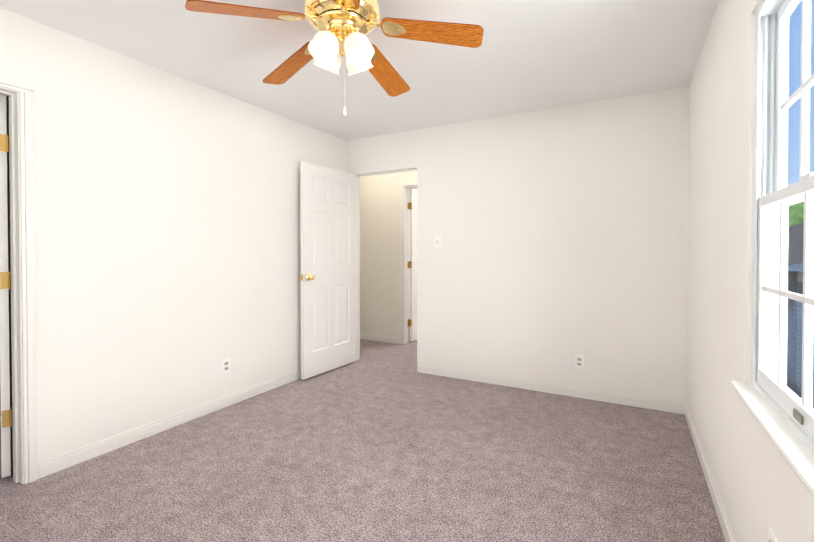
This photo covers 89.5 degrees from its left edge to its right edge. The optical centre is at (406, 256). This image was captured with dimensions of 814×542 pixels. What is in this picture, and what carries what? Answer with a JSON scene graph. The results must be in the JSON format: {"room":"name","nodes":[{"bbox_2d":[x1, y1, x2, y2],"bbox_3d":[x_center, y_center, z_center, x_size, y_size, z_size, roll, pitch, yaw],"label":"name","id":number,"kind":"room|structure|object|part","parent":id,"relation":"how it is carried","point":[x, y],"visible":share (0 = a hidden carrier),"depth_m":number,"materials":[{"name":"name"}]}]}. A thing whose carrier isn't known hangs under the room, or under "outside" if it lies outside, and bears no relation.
{"room":"empty bedroom","nodes":[
{"label":"empty bedroom","id":0,"kind":"room"},
{"bbox_2d":[0,96,8,415],"bbox_3d":[-3.444,-0.031,2.318,0.100,2.440,2.030,0,1,29],"label":"wall","id":1,"kind":"structure","parent":0,"point":[0,393],"depth_m":3.03,"materials":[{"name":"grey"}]},
{"bbox_2d":[0,7,345,462],"bbox_3d":[-1.734,-0.037,2.745,0.110,2.440,4.420,0,1,29],"label":"wall","id":2,"kind":"structure","parent":0,"point":[168,239],"depth_m":2.70,"materials":[{"name":"paint"}]},
{"bbox_2d":[0,94,12,477],"bbox_3d":[-2.372,0.156,2.490,0.831,2.025,0.361,0,1,29],"label":"closet door","id":3,"kind":"structure","parent":2,"relation":"in","point":[6,375],"depth_m":2.18,"materials":[{"name":"white paint"}]},
{"bbox_2d":[0,75,37,483],"bbox_3d":[-2.249,0.145,1.789,0.131,2.100,0.954,0,1,29],"label":"trim","id":4,"kind":"structure","parent":2,"relation":"attached to","point":[20,93],"depth_m":2.14,"materials":[{"name":"white paint"}]},
{"bbox_2d":[38,369,300,478],"bbox_3d":[-1.311,1.133,3.377,0.040,0.085,2.711,0,1,29],"label":"baseboard","id":5,"kind":"structure","parent":2,"relation":"attached to","point":[50,466],"depth_m":2.71,"materials":[{"name":"white paint"}]},
{"bbox_2d":[222,358,229,373],"bbox_3d":[-1.415,0.858,3.214,0.009,0.115,0.070,0,1,29],"label":"outlet","id":6,"kind":"object","parent":2,"relation":"attached to","point":[226,365],"visible":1,"depth_m":3.21,"materials":[{"name":"white plastic"}]},
{"bbox_2d":[0,0,718,140],"bbox_3d":[-0.814,-1.317,2.796,5.060,0.120,5.420,0,1,29],"label":"ceiling","id":7,"kind":"structure","parent":0,"point":[529,55],"depth_m":2.54,"materials":[{"name":"paint"}]},
{"bbox_2d":[185,0,483,115],"bbox_3d":[-0.295,-0.956,1.981,1.265,0.582,1.234,0,1,29],"label":"ceiling fan","id":8,"kind":"object","parent":7,"relation":"hanging from","point":[343,27],"visible":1,"depth_m":1.89,"materials":[{"name":"brown wood"}]},
{"bbox_3d":[-0.675,-1.032,1.733,0.332,0.102,0.436,0,1,29],"label":"blade","id":9,"kind":"part","parent":8,"relation":"part of","materials":[{"name":"brown wood"}]},
{"bbox_3d":[-0.613,-1.038,2.229,0.468,0.102,0.222,0,1,29],"label":"blade","id":10,"kind":"part","parent":8,"relation":"part of","materials":[{"name":"brown wood"}]},
{"bbox_3d":[-0.304,-1.095,1.940,0.352,0.304,0.352,0,1,29],"label":"motor","id":11,"kind":"part","parent":8,"relation":"part of","materials":[{"name":"gold metal"}]},
{"bbox_3d":[-0.219,-1.029,1.524,0.370,0.102,0.413,0,1,29],"label":"blade","id":12,"kind":"part","parent":8,"relation":"part of","materials":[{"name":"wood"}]},
{"bbox_3d":[-0.136,-1.039,2.326,0.158,0.102,0.474,0,1,29],"label":"blade","id":13,"kind":"part","parent":8,"relation":"part of","materials":[{"name":"brown wood"}]},
{"bbox_3d":[0.118,-1.034,1.897,0.462,0.102,0.274,0,1,29],"label":"blade","id":14,"kind":"part","parent":8,"relation":"part of","materials":[{"name":"brown wood"}]},
{"bbox_2d":[0,339,725,541],"bbox_3d":[-0.814,1.242,2.827,5.060,0.120,5.420,0,1,29],"label":"floor carpet","id":15,"kind":"object","parent":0,"point":[377,441],"visible":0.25,"depth_m":2.24,"materials":[{"name":"carpet"}]},
{"bbox_2d":[360,170,416,336],"bbox_3d":[0.417,-0.067,5.164,4.960,2.440,0.110,0,1,29],"label":"wall","id":16,"kind":"structure","parent":0,"point":[379,254],"depth_m":5.52,"materials":[{"name":"paint"}]},
{"bbox_2d":[360,333,399,343],"bbox_3d":[-0.889,1.103,5.823,1.830,0.085,0.014,0,1,29],"label":"baseboard","id":17,"kind":"structure","parent":16,"relation":"attached to","point":[372,337],"depth_m":5.52,"materials":[{"name":"white paint"}]},
{"bbox_2d":[400,182,416,344],"bbox_3d":[0.335,0.101,5.200,0.905,2.105,0.129,0,1,29],"label":"door frame","id":18,"kind":"structure","parent":16,"relation":"attached to","point":[404,260],"depth_m":5.36,"materials":[{"name":"white paint"}]},
{"bbox_2d":[408,189,416,341],"bbox_3d":[0.248,0.116,5.749,0.171,2.025,0.818,0,1,29],"label":"hall door","id":19,"kind":"structure","parent":16,"relation":"in","point":[412,264],"depth_m":5.46,"materials":[{"name":"white paint"}]},
{"bbox_2d":[409,326,416,343],"bbox_3d":[1.460,1.199,6.330,3.735,0.120,2.910,0,1,29],"label":"floor","id":20,"kind":"structure","parent":0,"point":[415,342],"depth_m":5.60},
{"bbox_2d":[409,188,416,318],"bbox_3d":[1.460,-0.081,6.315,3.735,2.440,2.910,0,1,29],"label":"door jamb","id":21,"kind":"structure","parent":0,"point":[409,253],"depth_m":7.39,"materials":[{"name":"paint"}]},
{"bbox_2d":[346,86,688,405],"bbox_3d":[0.731,-0.050,3.853,3.150,2.440,0.110,0,1,29],"label":"wall","id":22,"kind":"structure","parent":0,"point":[562,231],"depth_m":3.48,"materials":[{"name":"paint"}]},
{"bbox_2d":[299,161,355,379],"bbox_3d":[-0.782,0.130,4.185,0.171,2.035,0.816,0,1,29],"label":"bedroom door","id":23,"kind":"structure","parent":22,"relation":"in","point":[327,276],"depth_m":4.10,"materials":[{"name":"white paint"}]},
{"bbox_2d":[352,166,418,371],"bbox_3d":[-0.212,0.103,4.380,0.912,2.120,0.130,0,1,29],"label":"door frame","id":24,"kind":"structure","parent":22,"relation":"attached to","point":[387,171],"depth_m":4.54,"materials":[{"name":"white paint"}]},
{"bbox_2d":[434,236,440,247],"bbox_3d":[0.296,-0.142,4.013,0.070,0.115,0.023,0,1,29],"label":"light switch","id":25,"kind":"object","parent":22,"relation":"attached to","point":[437,241],"visible":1,"depth_m":4.02,"materials":[{"name":"white plastic"}]},
{"bbox_2d":[418,364,681,413],"bbox_3d":[1.090,1.130,3.600,2.223,0.085,0.014,0,1,29],"label":"baseboard","id":26,"kind":"structure","parent":22,"relation":"attached to","point":[604,396],"depth_m":3.48,"materials":[{"name":"white paint"}]},
{"bbox_2d":[575,354,583,368],"bbox_3d":[1.432,0.875,3.413,0.070,0.115,0.009,0,1,29],"label":"outlet","id":27,"kind":"object","parent":22,"relation":"attached to","point":[579,361],"visible":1,"depth_m":3.41,"materials":[{"name":"white plastic"}]},
{"bbox_2d":[687,0,813,541],"bbox_3d":[1.361,-0.023,1.621,0.100,2.440,5.420,0,1,29],"label":"wall","id":28,"kind":"structure","parent":0,"point":[761,488],"depth_m":1.76,"materials":[{"name":"paint"}]},
{"bbox_2d":[682,403,735,541],"bbox_3d":[1.069,1.160,1.225,0.017,0.085,4.200,0,1,29],"label":"baseboard","id":29,"kind":"structure","parent":28,"relation":"attached to","point":[725,525],"depth_m":2.06,"materials":[{"name":"white paint"}]},
{"bbox_2d":[730,380,813,497],"bbox_3d":[0.990,0.498,1.081,0.059,0.066,0.995,0,1,29],"label":"window sill","id":30,"kind":"structure","parent":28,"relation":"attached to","point":[797,454],"depth_m":1.08,"materials":[{"name":"white paint"}]},
{"bbox_2d":[768,527,777,541],"bbox_3d":[1.055,0.858,1.186,0.009,0.115,0.070,0,1,29],"label":"outlet","id":31,"kind":"object","parent":28,"relation":"attached to","point":[772,537],"visible":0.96,"depth_m":1.19,"materials":[{"name":"white plastic"}]},
{"bbox_2d":[751,0,813,453],"bbox_3d":[1.050,-0.193,1.040,0.085,1.325,0.925,0,1,29],"label":"window","id":32,"kind":"structure","parent":28,"relation":"in","point":[775,196],"depth_m":1.37,"materials":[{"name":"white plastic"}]},
{"label":"outside","id":33,"kind":"structure","parent":0,"visible":0},
{"bbox_3d":[38.198,4.507,-15.271,79.000,0.200,70.000,0,1,29],"label":"ground","id":34,"kind":"structure","parent":33,"visible":0},
{"bbox_2d":[788,202,803,226],"bbox_3d":[26.845,-0.707,18.543,29.154,9.389,16.155,0,1,29],"label":"trees","id":35,"kind":"object","parent":34,"relation":"on","point":[797,214],"depth_m":19.17,"materials":[{"name":"green plant"}]},
{"bbox_2d":[786,222,813,408],"bbox_3d":[13.812,1.008,8.864,11.800,6.200,11.600,0,1,29],"label":"house","id":36,"kind":"structure","parent":34,"relation":"on","point":[792,358],"depth_m":6.81,"materials":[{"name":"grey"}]}
]}

